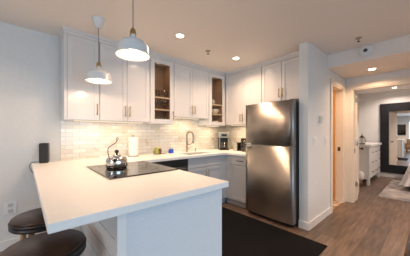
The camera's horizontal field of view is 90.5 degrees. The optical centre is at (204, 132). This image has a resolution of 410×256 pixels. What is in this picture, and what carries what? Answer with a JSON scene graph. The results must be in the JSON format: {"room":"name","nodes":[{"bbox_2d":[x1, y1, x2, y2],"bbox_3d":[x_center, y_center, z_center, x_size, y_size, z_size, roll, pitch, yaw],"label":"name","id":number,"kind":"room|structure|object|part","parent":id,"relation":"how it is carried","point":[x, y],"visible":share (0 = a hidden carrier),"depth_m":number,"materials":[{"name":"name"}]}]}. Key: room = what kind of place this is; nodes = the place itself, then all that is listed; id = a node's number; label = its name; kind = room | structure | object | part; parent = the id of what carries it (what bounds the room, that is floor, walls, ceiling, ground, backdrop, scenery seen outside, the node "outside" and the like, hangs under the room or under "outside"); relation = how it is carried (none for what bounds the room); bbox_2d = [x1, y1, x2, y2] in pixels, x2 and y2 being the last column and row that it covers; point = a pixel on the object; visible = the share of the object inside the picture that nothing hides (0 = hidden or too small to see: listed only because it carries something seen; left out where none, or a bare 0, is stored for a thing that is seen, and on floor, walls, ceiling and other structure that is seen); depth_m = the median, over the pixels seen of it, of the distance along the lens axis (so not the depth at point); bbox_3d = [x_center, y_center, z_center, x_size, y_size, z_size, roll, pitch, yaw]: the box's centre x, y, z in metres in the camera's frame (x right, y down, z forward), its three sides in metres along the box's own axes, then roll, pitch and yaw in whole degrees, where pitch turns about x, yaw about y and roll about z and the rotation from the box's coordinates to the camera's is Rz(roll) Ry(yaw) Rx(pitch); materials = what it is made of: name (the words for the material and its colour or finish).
{"room":"kitchen","nodes":[
{"label":"kitchen","id":0,"kind":"room"},
{"bbox_2d":[0,22,224,241],"bbox_3d":[-2.135,0.039,2.256,9.020,2.440,0.110,0,0,-42],"label":"wall","id":1,"kind":"structure","parent":0,"point":[29,59],"depth_m":2.38,"materials":[{"name":"paint"}]},
{"bbox_2d":[4,201,16,214],"bbox_3d":[-2.113,0.817,2.209,0.100,0.135,0.010,0,0,-42],"label":"wall outlet","id":2,"kind":"object","parent":1,"relation":"attached to","point":[9,207],"visible":1,"depth_m":2.21,"materials":[{"name":"white plastic"}]},
{"bbox_2d":[0,231,46,251],"bbox_3d":[-3.570,1.209,0.905,4.880,0.100,0.015,0,0,-42],"label":"baseboard","id":3,"kind":"structure","parent":1,"relation":"attached to","point":[4,244],"depth_m":2.19,"materials":[{"name":"white paint"}]},
{"bbox_2d":[60,33,98,120],"bbox_3d":[-1.526,-0.633,2.486,0.362,0.960,0.354,0,0,-42],"label":"upper cabinet","id":4,"kind":"object","parent":1,"relation":"attached to","point":[79,98],"visible":0.93,"depth_m":2.37,"materials":[{"name":"white paint"}]},
{"bbox_2d":[99,43,148,122],"bbox_3d":[-1.141,-0.633,2.829,0.664,0.960,0.354,0,0,-42],"label":"upper cabinet","id":5,"kind":"object","parent":1,"relation":"attached to","point":[126,99],"visible":0.64,"depth_m":2.69,"materials":[{"name":"white paint"}]},
{"bbox_2d":[74,120,142,122],"bbox_3d":[-1.248,-0.147,2.727,0.870,0.012,0.030,0,0,-42],"label":"light","id":6,"kind":"object","parent":5,"relation":"attached to","point":[74,120],"visible":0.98,"depth_m":2.67,"materials":[{"name":"white plastic"}]},
{"bbox_3d":[-1.176,-0.633,2.623,0.329,0.955,0.020,0,0,-42],"label":"door","id":7,"kind":"part","parent":5,"relation":"part of","materials":[{"name":"white paint"}]},
{"bbox_3d":[-0.930,-0.633,2.843,0.321,0.955,0.020,0,0,-42],"label":"door","id":8,"kind":"part","parent":5,"relation":"part of","materials":[{"name":"white paint"}]},
{"bbox_2d":[140,56,173,124],"bbox_3d":[-0.738,-0.624,3.190,0.414,0.977,0.354,0,0,-42],"label":"upper cabinet","id":9,"kind":"object","parent":1,"relation":"attached to","point":[161,72],"visible":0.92,"depth_m":3.20,"materials":[{"name":"white paint"}]},
{"bbox_3d":[-0.649,-0.624,3.094,0.400,0.972,0.020,0,0,-42],"label":"door","id":10,"kind":"part","parent":9,"relation":"part of","materials":[{"name":"white paint"}]},
{"bbox_2d":[155,96,169,100],"bbox_3d":[-0.754,-0.545,3.208,0.372,0.016,0.261,0,0,-42],"label":"shelf","id":11,"kind":"object","parent":9,"relation":"attached to","point":[158,98],"depth_m":3.19,"materials":[{"name":"brown wood"}]},
{"bbox_2d":[155,108,169,111],"bbox_3d":[-0.754,-0.358,3.208,0.372,0.016,0.261,0,0,-42],"label":"shelf","id":12,"kind":"object","parent":9,"relation":"attached to","point":[168,109],"depth_m":3.19,"materials":[{"name":"brown wood"}]},
{"bbox_2d":[59,26,298,76],"bbox_3d":[-0.285,-1.148,3.215,3.257,0.066,1.374,0,0,-12],"label":"trim","id":13,"kind":"structure","parent":1,"relation":"attached to","point":[74,32],"depth_m":3.10,"materials":[{"name":"white paint"}]},
{"bbox_2d":[174,63,208,119],"bbox_3d":[-0.302,-0.685,3.579,0.751,0.855,0.354,0,0,-42],"label":"upper cabinet","id":14,"kind":"object","parent":1,"relation":"attached to","point":[191,85],"visible":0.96,"depth_m":3.44,"materials":[{"name":"white paint"}]},
{"bbox_3d":[-0.354,-0.685,3.357,0.368,0.850,0.020,0,0,-42],"label":"door","id":15,"kind":"part","parent":14,"relation":"part of","materials":[{"name":"white paint"}]},
{"bbox_3d":[-0.076,-0.685,3.606,0.369,0.850,0.020,0,0,-42],"label":"door","id":16,"kind":"part","parent":14,"relation":"part of","materials":[{"name":"white paint"}]},
{"bbox_2d":[198,72,224,125],"bbox_3d":[0.131,-0.624,3.990,0.439,0.977,0.318,0,0,-42],"label":"upper cabinet","id":17,"kind":"object","parent":1,"relation":"attached to","point":[216,82],"visible":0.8,"depth_m":3.98,"materials":[{"name":"white paint"}]},
{"bbox_3d":[0.231,-0.624,3.879,0.427,0.972,0.020,0,0,-42],"label":"door","id":18,"kind":"part","parent":17,"relation":"part of","materials":[{"name":"white paint"}]},
{"bbox_2d":[0,0,409,93],"bbox_3d":[1.181,-1.231,1.095,12.420,0.100,6.260,0,0,-42],"label":"ceiling","id":19,"kind":"structure","parent":0,"point":[254,31],"depth_m":2.19,"materials":[{"name":"paint"}]},
{"bbox_2d":[85,15,111,83],"bbox_3d":[-1.102,-0.857,2.110,0.246,0.647,0.246,0,0,-42],"label":"pendant light","id":20,"kind":"object","parent":19,"relation":"hanging from","point":[98,76],"visible":1,"depth_m":2.08,"materials":[{"name":"white metal"}]},
{"bbox_3d":[-1.102,-0.612,2.110,0.246,0.156,0.246,0,0,-42],"label":"lamp shade","id":21,"kind":"part","parent":20,"relation":"part of","materials":[{"name":"white metal"}]},
{"bbox_3d":[-1.102,-0.912,2.110,0.006,0.357,0.006,0,0,26],"label":"cord","id":22,"kind":"part","parent":20,"relation":"part of","materials":[{"name":"grey plastic"}]},
{"bbox_2d":[115,27,149,60],"bbox_3d":[-0.538,-0.879,1.520,0.246,0.604,0.246,0,0,-42],"label":"pendant light","id":23,"kind":"object","parent":19,"relation":"hanging from","point":[131,48],"visible":1,"depth_m":1.50,"materials":[{"name":"white metal"}]},
{"bbox_3d":[-0.538,-0.633,1.520,0.062,0.088,0.062,0,0,-42],"label":"bulb","id":24,"kind":"part","parent":23,"relation":"part of","materials":[{"name":"white glass"}]},
{"bbox_2d":[175,33,184,37],"bbox_3d":[-0.304,-1.178,2.468,0.130,0.006,0.130,0,0,-42],"label":"recessed light","id":25,"kind":"object","parent":19,"relation":"in","point":[177,35],"visible":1,"depth_m":2.46,"materials":[{"name":"white plastic"}]},
{"bbox_2d":[0,176,409,255],"bbox_3d":[1.181,1.307,1.095,12.420,0.104,6.260,0,0,-42],"label":"floor","id":26,"kind":"structure","parent":0,"point":[372,225],"depth_m":2.76,"materials":[{"name":"brown wood"}]},
{"bbox_2d":[8,208,46,239],"bbox_3d":[-1.202,0.932,1.514,0.384,0.656,0.384,0,0,36],"label":"bar stool","id":27,"kind":"object","parent":26,"relation":"on","point":[30,222],"visible":0.44,"depth_m":1.37,"materials":[{"name":"brown leather"}]},
{"bbox_3d":[-1.202,0.615,1.514,0.368,0.022,0.368,0,0,36],"label":"seat","id":28,"kind":"part","parent":27,"relation":"part of","materials":[{"name":"brown leather"}]},
{"bbox_2d":[0,229,85,255],"bbox_3d":[-0.864,0.932,1.099,0.384,0.656,0.384,0,0,8],"label":"bar stool","id":29,"kind":"object","parent":26,"relation":"on","point":[69,242],"visible":0.96,"depth_m":1.10,"materials":[{"name":"brown leather"}]},
{"bbox_2d":[70,189,221,255],"bbox_3d":[-0.807,0.823,2.000,0.784,0.873,2.030,0,0,-42],"label":"base cabinet","id":30,"kind":"object","parent":26,"relation":"on","point":[190,226],"visible":0.35,"depth_m":1.23,"materials":[{"name":"white paint"}]},
{"bbox_3d":[-0.422,0.823,1.013,0.044,0.873,0.045,0,0,-42],"label":"corner post","id":31,"kind":"part","parent":30,"relation":"part of","materials":[{"name":"white paint"}]},
{"bbox_2d":[31,149,245,233],"bbox_3d":[-0.081,0.365,2.626,3.241,0.040,2.092,0,0,-42],"label":"countertop","id":32,"kind":"structure","parent":30,"relation":"on","point":[71,194],"depth_m":1.28,"materials":[{"name":"white stone"}]},
{"bbox_2d":[39,143,49,162],"bbox_3d":[-1.853,0.232,2.345,0.086,0.226,0.092,0,0,-28],"label":"speaker","id":33,"kind":"object","parent":32,"relation":"on","point":[44,148],"visible":0.99,"depth_m":2.31},
{"bbox_2d":[39,144,46,160],"bbox_3d":[-1.833,0.227,2.306,0.072,0.192,0.004,0,0,-28],"label":"grille","id":34,"kind":"object","parent":33,"relation":"attached to","point":[42,147],"depth_m":2.30,"materials":[{"name":"black plastic"}]},
{"bbox_2d":[86,161,177,179],"bbox_3d":[-0.718,0.340,1.964,0.605,0.011,0.735,0,0,-42],"label":"cooktop","id":35,"kind":"object","parent":32,"relation":"in","point":[137,168],"visible":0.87,"depth_m":1.86,"materials":[{"name":"black glass"}]},
{"bbox_2d":[105,137,127,168],"bbox_3d":[-0.854,0.189,1.966,0.196,0.290,0.196,0,0,30],"label":"kettle","id":36,"kind":"object","parent":35,"relation":"on","point":[116,161],"visible":1,"depth_m":1.90,"materials":[{"name":"silver metal"}]},
{"bbox_2d":[128,135,138,156],"bbox_3d":[-1.053,0.188,2.988,0.164,0.314,0.164,0,0,-42],"label":"paper towel holder","id":37,"kind":"object","parent":32,"relation":"on","point":[133,141],"visible":1,"depth_m":2.93,"materials":[{"name":"white paper"}]},
{"bbox_2d":[153,147,166,154],"bbox_3d":[-0.729,0.282,3.290,0.195,0.126,0.090,0,0,-42],"label":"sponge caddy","id":38,"kind":"object","parent":32,"relation":"on","point":[157,151],"visible":1,"depth_m":3.23,"materials":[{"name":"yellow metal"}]},
{"bbox_2d":[185,131,193,151],"bbox_3d":[-0.266,0.157,3.651,0.169,0.377,0.091,0,0,16],"label":"faucet","id":39,"kind":"object","parent":32,"relation":"on","point":[187,144],"visible":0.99,"depth_m":3.63,"materials":[{"name":"silver metal"}]},
{"bbox_3d":[-0.267,0.107,3.629,0.154,0.277,0.031,0,0,22],"label":"spout","id":40,"kind":"part","parent":39,"relation":"part of","materials":[{"name":"silver metal"}]},
{"bbox_2d":[218,132,228,149],"bbox_3d":[0.376,0.168,4.130,0.190,0.355,0.262,0,0,-4],"label":"coffee maker","id":41,"kind":"object","parent":32,"relation":"on","point":[223,137],"visible":0.98,"depth_m":4.05,"materials":[{"name":"black plastic"}]},
{"bbox_2d":[233,142,240,150],"bbox_3d":[0.626,0.262,3.920,0.106,0.166,0.157,0,0,-32],"label":"toaster","id":42,"kind":"object","parent":32,"relation":"on","point":[236,145],"visible":0.94,"depth_m":3.87,"materials":[{"name":"silver metal"}]},
{"bbox_2d":[241,138,246,151],"bbox_3d":[0.857,0.223,3.728,0.316,0.245,0.300,0,0,-42],"label":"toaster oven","id":43,"kind":"object","parent":32,"relation":"on","point":[243,140],"visible":0.28,"depth_m":3.70,"materials":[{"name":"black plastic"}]},
{"bbox_3d":[-0.145,0.823,1.264,0.704,0.873,0.019,0,0,-42],"label":"panel","id":44,"kind":"part","parent":30,"relation":"part of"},
{"bbox_2d":[152,159,187,171],"bbox_3d":[-0.666,0.825,3.039,0.625,0.868,0.600,0,0,-42],"label":"dishwasher","id":45,"kind":"object","parent":26,"relation":"on","point":[182,164],"visible":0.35,"depth_m":2.93,"materials":[{"name":"grey"}]},
{"bbox_3d":[-0.500,0.444,2.853,0.621,0.101,0.028,0,0,-42],"label":"control panel","id":46,"kind":"part","parent":45,"relation":"part of","materials":[{"name":"black plastic"}]},
{"bbox_3d":[-0.500,0.824,2.853,0.621,0.650,0.028,0,0,-42],"label":"door","id":47,"kind":"part","parent":45,"relation":"part of","materials":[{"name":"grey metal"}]},
{"bbox_2d":[188,155,225,202],"bbox_3d":[-0.110,0.823,3.566,0.895,0.873,0.650,0,0,-42],"label":"base cabinet","id":48,"kind":"object","parent":26,"relation":"on","point":[211,166],"visible":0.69,"depth_m":3.38,"materials":[{"name":"grey paint"}]},
{"bbox_3d":[-0.121,0.469,3.183,0.365,0.145,0.020,0,0,-42],"label":"drawer","id":49,"kind":"part","parent":48,"relation":"part of","materials":[{"name":"grey paint"}]},
{"bbox_3d":[-0.121,0.849,3.183,0.365,0.595,0.020,0,0,-42],"label":"door","id":50,"kind":"part","parent":48,"relation":"part of","materials":[{"name":"grey paint"}]},
{"bbox_3d":[0.155,0.469,3.430,0.365,0.145,0.020,0,0,-42],"label":"drawer","id":51,"kind":"part","parent":48,"relation":"part of","materials":[{"name":"grey paint"}]},
{"bbox_3d":[0.155,0.849,3.430,0.365,0.595,0.020,0,0,-42],"label":"door","id":52,"kind":"part","parent":48,"relation":"part of","materials":[{"name":"grey paint"}]},
{"bbox_2d":[226,155,245,207],"bbox_3d":[0.732,0.823,3.656,0.654,0.873,0.531,0,0,-42],"label":"base cabinet","id":53,"kind":"object","parent":26,"relation":"on","point":[235,165],"visible":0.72,"depth_m":3.46,"materials":[{"name":"grey paint"}]},
{"bbox_3d":[0.571,0.469,3.415,0.020,0.145,0.377,0,0,-42],"label":"drawer","id":54,"kind":"part","parent":53,"relation":"part of","materials":[{"name":"grey paint"}]},
{"bbox_3d":[0.571,0.849,3.415,0.020,0.595,0.377,0,0,-42],"label":"door","id":55,"kind":"part","parent":53,"relation":"part of","materials":[{"name":"grey paint"}]},
{"bbox_2d":[246,99,298,226],"bbox_3d":[1.135,0.408,3.137,0.689,1.702,0.762,0,0,-42],"label":"fridge","id":56,"kind":"object","parent":26,"relation":"on","point":[272,128],"visible":0.89,"depth_m":2.82,"materials":[{"name":"grey metal"}]},
{"bbox_3d":[0.910,0.698,2.937,0.080,1.013,0.762,0,0,-42],"label":"door","id":57,"kind":"part","parent":56,"relation":"part of","materials":[{"name":"silver metal"}]},
{"bbox_3d":[0.910,-0.127,2.937,0.080,0.607,0.762,0,0,-42],"label":"freezer door","id":58,"kind":"part","parent":56,"relation":"part of","materials":[{"name":"silver metal"}]},
{"bbox_2d":[222,207,326,255],"bbox_3d":[0.379,1.255,2.440,1.215,0.008,1.585,0,0,-42],"label":"floor mat","id":59,"kind":"object","parent":26,"relation":"on","point":[242,235],"visible":0.65,"depth_m":2.36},
{"bbox_2d":[359,171,363,185],"bbox_3d":[3.683,1.087,4.884,0.230,0.345,0.230,0,0,-42],"label":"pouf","id":60,"kind":"object","parent":26,"relation":"on","point":[361,174],"visible":0.4,"depth_m":4.79,"materials":[{"name":"white fabric"}]},
{"bbox_2d":[359,171,363,180],"bbox_3d":[3.683,1.022,4.884,0.230,0.215,0.230,0,0,-42],"label":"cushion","id":61,"kind":"object","parent":60,"relation":"on","point":[361,175],"depth_m":4.78,"materials":[{"name":"white fabric"}]},
{"bbox_2d":[359,142,381,185],"bbox_3d":[4.312,0.772,5.485,1.540,0.975,0.511,0,0,-42],"label":"dresser","id":62,"kind":"object","parent":26,"relation":"on","point":[369,157],"visible":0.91,"depth_m":4.96,"materials":[{"name":"white wood"}]},
{"bbox_2d":[359,135,365,143],"bbox_3d":[3.898,0.149,5.049,0.140,0.270,0.140,0,0,3],"label":"lantern","id":63,"kind":"object","parent":62,"relation":"on","point":[361,136],"visible":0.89,"depth_m":5.01,"materials":[{"name":"brown metal"}]},
{"bbox_3d":[3.920,0.804,4.878,0.065,0.910,0.055,0,0,-42],"label":"leg","id":64,"kind":"part","parent":62,"relation":"part of","materials":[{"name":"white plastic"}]},
{"bbox_3d":[4.124,0.479,5.038,0.435,0.224,0.022,0,0,-42],"label":"drawer","id":65,"kind":"part","parent":62,"relation":"part of","materials":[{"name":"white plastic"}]},
{"bbox_3d":[4.124,0.719,5.038,0.435,0.224,0.022,0,0,-42],"label":"drawer","id":66,"kind":"part","parent":62,"relation":"part of","materials":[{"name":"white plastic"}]},
{"bbox_3d":[4.124,0.959,5.038,0.435,0.224,0.022,0,0,-42],"label":"drawer","id":67,"kind":"part","parent":62,"relation":"part of","materials":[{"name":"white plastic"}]},
{"bbox_2d":[378,180,409,201],"bbox_3d":[4.970,1.254,3.848,2.100,0.010,2.320,0,0,-42],"label":"rug","id":68,"kind":"object","parent":26,"relation":"on","point":[393,190],"visible":1,"depth_m":4.25,"materials":[{"name":"grey fabric"}]},
{"bbox_2d":[399,164,409,186],"bbox_3d":[5.431,0.924,4.141,1.625,0.650,2.062,0,0,-42],"label":"bed","id":69,"kind":"object","parent":68,"relation":"on","point":[405,181],"visible":1,"depth_m":4.38,"materials":[{"name":"white fabric"}]},
{"bbox_2d":[404,231,409,255],"bbox_3d":[1.853,1.032,1.476,0.550,0.455,0.550,0,0,-42],"label":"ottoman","id":70,"kind":"object","parent":26,"relation":"on","point":[407,248],"visible":1,"depth_m":1.53,"materials":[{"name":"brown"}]},
{"bbox_2d":[225,79,245,148],"bbox_3d":[1.095,0.039,3.826,0.130,2.440,1.870,0,0,-42],"label":"wall","id":71,"kind":"structure","parent":0,"point":[236,133],"depth_m":4.28,"materials":[{"name":"tile"}]},
{"bbox_2d":[226,67,261,124],"bbox_3d":[0.782,-0.633,3.809,0.354,0.960,0.813,0,0,-42],"label":"upper cabinet","id":72,"kind":"object","parent":71,"relation":"attached to","point":[244,88],"visible":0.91,"depth_m":3.73,"materials":[{"name":"white paint"}]},
{"bbox_3d":[0.548,-0.633,3.875,0.020,0.955,0.401,0,0,-42],"label":"door","id":73,"kind":"part","parent":72,"relation":"part of","materials":[{"name":"white paint"}]},
{"bbox_3d":[0.819,-0.633,3.572,0.020,0.955,0.401,0,0,-42],"label":"door","id":74,"kind":"part","parent":72,"relation":"part of","materials":[{"name":"white paint"}]},
{"bbox_2d":[262,56,298,102],"bbox_3d":[1.291,-0.805,3.240,0.354,0.615,0.711,0,0,-42],"label":"upper cabinet","id":75,"kind":"object","parent":71,"relation":"attached to","point":[280,80],"visible":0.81,"depth_m":3.15,"materials":[{"name":"white paint"}]},
{"bbox_3d":[1.075,-0.805,3.286,0.020,0.610,0.345,0,0,-42],"label":"door","id":76,"kind":"part","parent":75,"relation":"part of","materials":[{"name":"white paint"}]},
{"bbox_3d":[1.310,-0.805,3.022,0.020,0.610,0.352,0,0,-42],"label":"door","id":77,"kind":"part","parent":75,"relation":"part of","materials":[{"name":"white paint"}]},
{"bbox_2d":[299,42,344,222],"bbox_3d":[1.919,0.039,3.228,1.678,2.440,0.120,0,0,-42],"label":"wall","id":78,"kind":"structure","parent":0,"point":[315,75],"depth_m":2.74,"materials":[{"name":"paint"}]},
{"bbox_2d":[298,220,307,230],"bbox_3d":[1.287,1.209,2.664,0.015,0.100,0.120,0,0,-42],"label":"baseboard","id":79,"kind":"structure","parent":78,"relation":"attached to","point":[301,224],"depth_m":2.66,"materials":[{"name":"white paint"}]},
{"bbox_2d":[313,137,316,145],"bbox_3d":[1.492,0.112,2.760,0.118,0.122,0.011,0,0,-42],"label":"light switch","id":80,"kind":"object","parent":78,"relation":"attached to","point":[314,138],"visible":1,"depth_m":2.75,"materials":[{"name":"white plastic"}]},
{"bbox_2d":[308,207,330,230],"bbox_3d":[1.643,1.209,2.891,0.848,0.100,0.015,0,0,-42],"label":"baseboard","id":81,"kind":"structure","parent":78,"relation":"attached to","point":[323,215],"depth_m":2.83,"materials":[{"name":"white paint"}]},
{"bbox_2d":[330,78,345,212],"bbox_3d":[2.269,0.199,3.449,0.825,2.120,0.018,0,0,-42],"label":"trim","id":82,"kind":"structure","parent":78,"relation":"attached to","point":[332,81],"depth_m":3.21,"materials":[{"name":"beige paint"}]},
{"bbox_2d":[333,84,343,202],"bbox_3d":[2.215,0.239,3.493,0.645,2.041,0.128,0,0,-42],"label":"door","id":83,"kind":"structure","parent":78,"relation":"attached to","point":[339,92],"depth_m":3.69,"materials":[{"name":"beige paint"}]},
{"bbox_2d":[358,94,359,141],"bbox_3d":[3.540,0.039,5.239,3.180,2.440,0.100,0,0,-42],"label":"wall","id":84,"kind":"structure","parent":0,"point":[358,94],"depth_m":6.25,"materials":[{"name":"paint"}]},
{"bbox_2d":[328,35,409,78],"bbox_3d":[3.583,-1.083,1.906,0.955,0.195,4.070,0,0,-42],"label":"soffit","id":85,"kind":"structure","parent":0,"point":[390,55],"depth_m":2.88,"materials":[{"name":"paint"}]},
{"bbox_2d":[359,45,372,55],"bbox_3d":[2.165,-1.109,2.740,0.049,0.152,0.152,0,0,-42],"label":"smoke detector","id":86,"kind":"object","parent":85,"relation":"attached to","point":[365,50],"visible":1,"depth_m":2.73,"materials":[{"name":"white plastic"}]},
{"bbox_2d":[333,69,409,198],"bbox_3d":[3.317,0.039,3.002,0.132,2.440,6.060,0,0,-42],"label":"wall","id":87,"kind":"structure","parent":0,"point":[406,72],"depth_m":3.55,"materials":[{"name":"paint"}]},
{"bbox_2d":[355,92,362,200],"bbox_3d":[3.024,0.246,4.043,0.176,2.003,0.793,0,0,39],"label":"door","id":88,"kind":"structure","parent":87,"relation":"in","point":[357,148],"depth_m":3.75,"materials":[{"name":"beige paint"}]},
{"bbox_3d":[3.029,0.246,4.048,0.044,2.003,0.780,0,0,39],"label":"panel","id":89,"kind":"part","parent":88,"relation":"part of","materials":[{"name":"beige paint"}]},
{"bbox_2d":[346,76,409,202],"bbox_3d":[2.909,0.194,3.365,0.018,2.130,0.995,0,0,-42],"label":"trim","id":90,"kind":"structure","parent":87,"relation":"attached to","point":[349,88],"depth_m":3.67,"materials":[{"name":"beige paint"}]},
{"bbox_2d":[360,89,409,174],"bbox_3d":[6.262,0.039,4.653,0.100,2.440,4.600,0,0,-42],"label":"wall","id":91,"kind":"structure","parent":0,"point":[370,103],"depth_m":5.99,"materials":[{"name":"paint"}]},
{"bbox_2d":[374,172,403,178],"bbox_3d":[6.252,1.199,4.577,0.015,0.120,4.500,0,0,-42],"label":"baseboard","id":92,"kind":"structure","parent":91,"relation":"attached to","point":[400,176],"depth_m":5.71,"materials":[{"name":"white paint"}]},
{"bbox_2d":[380,102,409,173],"bbox_3d":[5.478,0.150,5.402,0.040,1.949,1.262,0,0,-42],"label":"wall mirror","id":93,"kind":"object","parent":91,"relation":"attached to","point":[394,117],"visible":1,"depth_m":5.63,"materials":[{"name":"black mirror"}]},
{"bbox_2d":[389,110,409,165],"bbox_3d":[5.484,0.150,5.408,0.005,1.497,0.882,0,0,-42],"label":"mirror glass","id":94,"kind":"object","parent":93,"relation":"attached to","point":[399,120],"depth_m":5.57,"materials":[{"name":"white"}]}
]}

